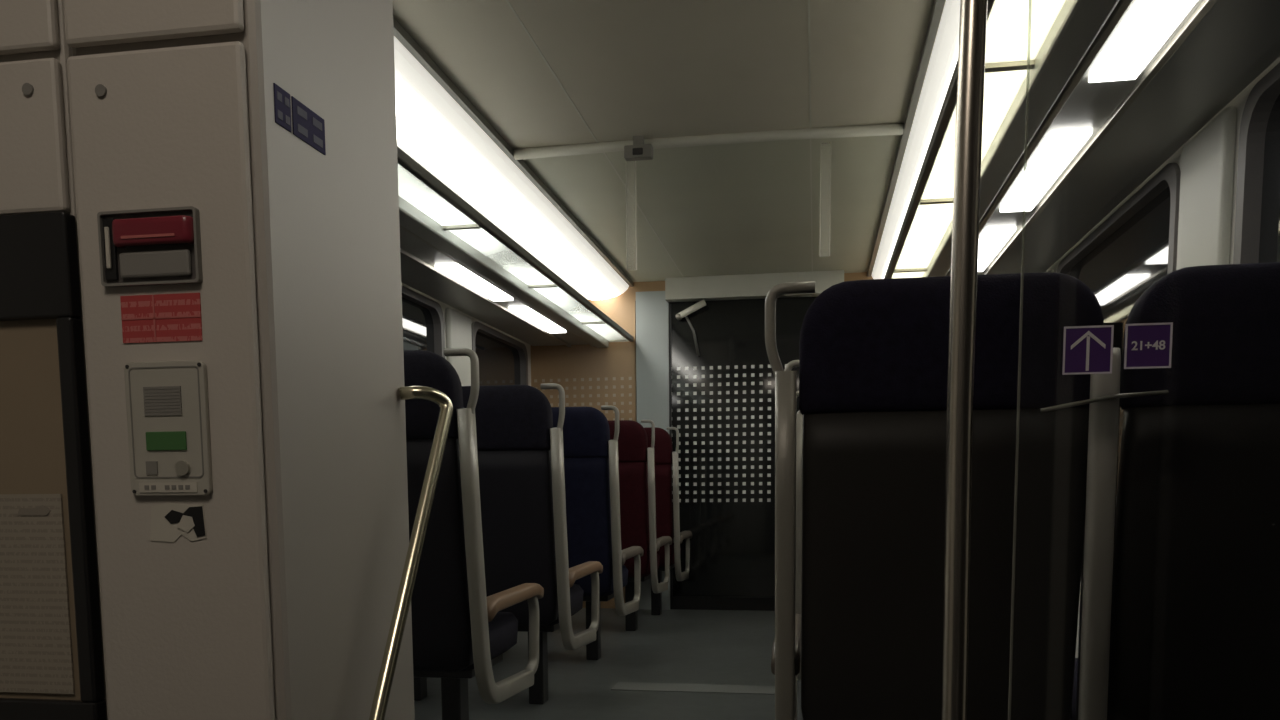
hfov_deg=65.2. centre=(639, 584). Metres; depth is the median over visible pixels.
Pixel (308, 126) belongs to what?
sticker
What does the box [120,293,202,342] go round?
warning sticker
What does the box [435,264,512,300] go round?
light
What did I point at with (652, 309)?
door frame
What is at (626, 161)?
bar
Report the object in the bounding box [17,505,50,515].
picture
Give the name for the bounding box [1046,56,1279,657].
wall
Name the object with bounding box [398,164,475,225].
glass shelf
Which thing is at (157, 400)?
speaker grille
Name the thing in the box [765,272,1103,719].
seat
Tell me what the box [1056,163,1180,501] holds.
window
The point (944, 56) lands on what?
ceiling light
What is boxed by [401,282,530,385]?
wall
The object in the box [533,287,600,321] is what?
glass shelf
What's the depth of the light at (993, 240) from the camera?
3.94 m
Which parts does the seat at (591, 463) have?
backrest, grab handle, frame, armrest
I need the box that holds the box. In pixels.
[97,206,202,287]
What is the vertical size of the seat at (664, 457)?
1.201 m
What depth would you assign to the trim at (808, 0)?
3.58 m
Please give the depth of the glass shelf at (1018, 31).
2.14 m
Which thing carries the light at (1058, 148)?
attached to the luggage rack at (1084, 100)
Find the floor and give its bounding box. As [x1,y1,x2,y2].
[414,608,1070,719]
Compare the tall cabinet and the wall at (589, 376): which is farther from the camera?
the wall at (589, 376)
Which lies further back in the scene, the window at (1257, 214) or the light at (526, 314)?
the light at (526, 314)
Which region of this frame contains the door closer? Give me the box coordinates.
[675,299,705,355]
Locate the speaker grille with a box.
[143,386,181,415]
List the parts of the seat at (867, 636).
frame, armrest, grab handle, backrest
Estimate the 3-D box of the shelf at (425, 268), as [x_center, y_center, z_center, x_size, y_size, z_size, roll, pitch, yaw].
[-0.959,-1.387,4.210,0.470,0.038,5.280,1,6,10]
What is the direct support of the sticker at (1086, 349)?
attached to the glass wall
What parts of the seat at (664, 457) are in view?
backrest, grab handle, frame, armrest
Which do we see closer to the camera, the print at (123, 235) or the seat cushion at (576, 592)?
the print at (123, 235)
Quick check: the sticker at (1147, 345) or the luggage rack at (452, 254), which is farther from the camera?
the luggage rack at (452, 254)
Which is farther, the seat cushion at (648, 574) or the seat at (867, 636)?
the seat cushion at (648, 574)
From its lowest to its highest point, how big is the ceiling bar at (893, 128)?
0.047 m
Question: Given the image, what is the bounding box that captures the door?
[669,296,817,610]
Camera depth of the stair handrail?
1.38 m
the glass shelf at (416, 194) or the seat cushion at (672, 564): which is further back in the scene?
the seat cushion at (672, 564)
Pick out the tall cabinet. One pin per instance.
(45, 441)
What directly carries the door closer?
attached to the door
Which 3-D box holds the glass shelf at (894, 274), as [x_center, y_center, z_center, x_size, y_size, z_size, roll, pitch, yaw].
[1.328,-1.498,5.110,0.146,0.008,1.114,1,6,10]
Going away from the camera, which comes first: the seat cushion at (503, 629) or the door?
the seat cushion at (503, 629)
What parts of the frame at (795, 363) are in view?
grab handle, frame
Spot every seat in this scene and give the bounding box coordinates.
[403,348,543,719]
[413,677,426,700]
[462,383,602,703]
[551,406,643,659]
[608,420,671,630]
[644,427,691,614]
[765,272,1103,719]
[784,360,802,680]
[1041,262,1279,719]
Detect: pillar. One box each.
[445,307,471,385]
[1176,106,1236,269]
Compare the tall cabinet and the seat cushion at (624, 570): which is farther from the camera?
the seat cushion at (624, 570)
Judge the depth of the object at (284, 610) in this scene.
1.15 m
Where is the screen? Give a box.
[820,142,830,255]
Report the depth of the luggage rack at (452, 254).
4.52 m
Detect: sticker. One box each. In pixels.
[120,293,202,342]
[150,503,206,541]
[274,83,291,131]
[291,96,325,154]
[1062,325,1113,374]
[1124,322,1172,368]
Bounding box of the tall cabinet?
[0,0,107,719]
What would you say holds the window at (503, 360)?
in the wall at (444, 306)
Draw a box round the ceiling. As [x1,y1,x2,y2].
[393,0,945,281]
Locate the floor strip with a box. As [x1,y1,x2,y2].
[611,682,774,694]
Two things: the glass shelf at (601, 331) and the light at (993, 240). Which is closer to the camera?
the light at (993, 240)
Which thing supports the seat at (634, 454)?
on the floor
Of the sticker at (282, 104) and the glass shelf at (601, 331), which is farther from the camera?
the glass shelf at (601, 331)
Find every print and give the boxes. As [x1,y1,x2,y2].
[121,233,174,238]
[144,485,189,489]
[165,506,204,536]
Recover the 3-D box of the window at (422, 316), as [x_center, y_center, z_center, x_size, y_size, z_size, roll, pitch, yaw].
[-1.177,-0.863,4.506,0.049,1.040,1.560,1,6,10]
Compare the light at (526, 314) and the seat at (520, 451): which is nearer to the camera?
the seat at (520, 451)
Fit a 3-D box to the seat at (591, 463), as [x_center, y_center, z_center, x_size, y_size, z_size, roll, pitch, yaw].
[-0.311,-0.232,4.840,0.556,1.202,0.666,1,6,10]
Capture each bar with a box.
[513,123,903,159]
[626,161,636,270]
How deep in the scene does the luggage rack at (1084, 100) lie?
2.56 m
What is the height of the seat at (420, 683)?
1.200 m
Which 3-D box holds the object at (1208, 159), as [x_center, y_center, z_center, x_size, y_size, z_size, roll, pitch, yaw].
[1.522,-0.582,2.735,0.030,1.290,0.320,1,6,10]
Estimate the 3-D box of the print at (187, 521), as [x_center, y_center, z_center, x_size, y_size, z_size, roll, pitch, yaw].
[-0.519,-0.072,1.139,0.050,0.035,0.001,1,6,10]
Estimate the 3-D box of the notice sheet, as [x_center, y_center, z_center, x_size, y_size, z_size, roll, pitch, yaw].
[-0.765,0.011,1.193,0.184,0.237,0.003,1,6,10]
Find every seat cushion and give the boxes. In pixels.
[461,612,517,670]
[518,584,583,625]
[603,565,627,595]
[628,552,659,576]
[659,545,680,566]
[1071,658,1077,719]
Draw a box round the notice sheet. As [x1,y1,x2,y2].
[0,494,74,693]
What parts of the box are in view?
handle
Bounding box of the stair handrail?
[369,386,452,719]
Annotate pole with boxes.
[941,0,987,719]
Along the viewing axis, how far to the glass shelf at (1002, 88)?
2.73 m
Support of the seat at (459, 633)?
on the floor
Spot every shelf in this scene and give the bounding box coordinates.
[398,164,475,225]
[400,228,587,345]
[449,228,553,284]
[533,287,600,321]
[586,324,625,338]
[892,272,924,277]
[895,203,952,268]
[921,70,1028,199]
[985,0,1065,63]
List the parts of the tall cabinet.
panel, door, case frame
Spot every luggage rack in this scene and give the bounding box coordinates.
[397,146,632,347]
[884,0,1279,278]
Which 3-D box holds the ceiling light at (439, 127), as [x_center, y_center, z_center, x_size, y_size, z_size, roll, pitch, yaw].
[-0.848,-1.595,4.174,0.718,0.337,5.288,1,6,10]
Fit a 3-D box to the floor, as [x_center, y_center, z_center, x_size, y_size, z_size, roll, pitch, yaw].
[0.271,0.465,4.178,2.970,0.060,5.310,1,6,10]
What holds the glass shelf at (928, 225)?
attached to the luggage rack at (1084, 100)
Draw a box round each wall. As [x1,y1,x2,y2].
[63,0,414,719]
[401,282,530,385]
[530,272,872,607]
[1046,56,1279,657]
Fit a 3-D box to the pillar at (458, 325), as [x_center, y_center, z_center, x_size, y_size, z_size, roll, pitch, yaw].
[-0.979,-0.838,5.494,0.030,1.290,0.340,1,6,10]
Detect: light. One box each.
[393,16,633,299]
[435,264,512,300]
[508,306,565,332]
[867,0,959,278]
[978,226,1015,271]
[1000,128,1091,212]
[1088,0,1197,82]
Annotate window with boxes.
[401,285,444,357]
[471,321,527,385]
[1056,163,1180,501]
[1233,62,1279,263]
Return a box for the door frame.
[636,270,843,609]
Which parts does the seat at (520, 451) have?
backrest, grab handle, frame, armrest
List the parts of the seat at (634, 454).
backrest, grab handle, frame, armrest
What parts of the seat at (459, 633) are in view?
backrest, grab handle, frame, armrest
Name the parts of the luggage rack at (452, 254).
support rail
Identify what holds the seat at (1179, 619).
on the floor
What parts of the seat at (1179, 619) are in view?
frame, backrest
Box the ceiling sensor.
[624,135,652,160]
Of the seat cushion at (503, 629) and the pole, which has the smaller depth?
the pole
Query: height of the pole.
2.389 m
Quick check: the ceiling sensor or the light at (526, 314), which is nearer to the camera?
the ceiling sensor
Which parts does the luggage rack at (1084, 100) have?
rail, support rail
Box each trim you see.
[506,0,683,276]
[808,0,812,271]
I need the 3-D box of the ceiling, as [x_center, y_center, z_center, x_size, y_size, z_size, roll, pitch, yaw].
[0.001,-1.628,2.513,2.970,0.040,8.250,1,6,10]
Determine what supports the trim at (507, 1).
attached to the ceiling
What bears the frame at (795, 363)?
on the floor
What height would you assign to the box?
0.081 m
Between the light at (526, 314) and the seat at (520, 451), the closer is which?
the seat at (520, 451)
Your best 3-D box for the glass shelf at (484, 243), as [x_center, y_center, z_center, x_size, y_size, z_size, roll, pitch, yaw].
[-0.567,-1.402,4.293,0.146,0.008,1.124,1,6,10]
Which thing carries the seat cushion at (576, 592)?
on the seat at (520, 451)
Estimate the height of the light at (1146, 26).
0.016 m
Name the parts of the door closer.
arm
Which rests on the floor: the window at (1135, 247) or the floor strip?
the floor strip

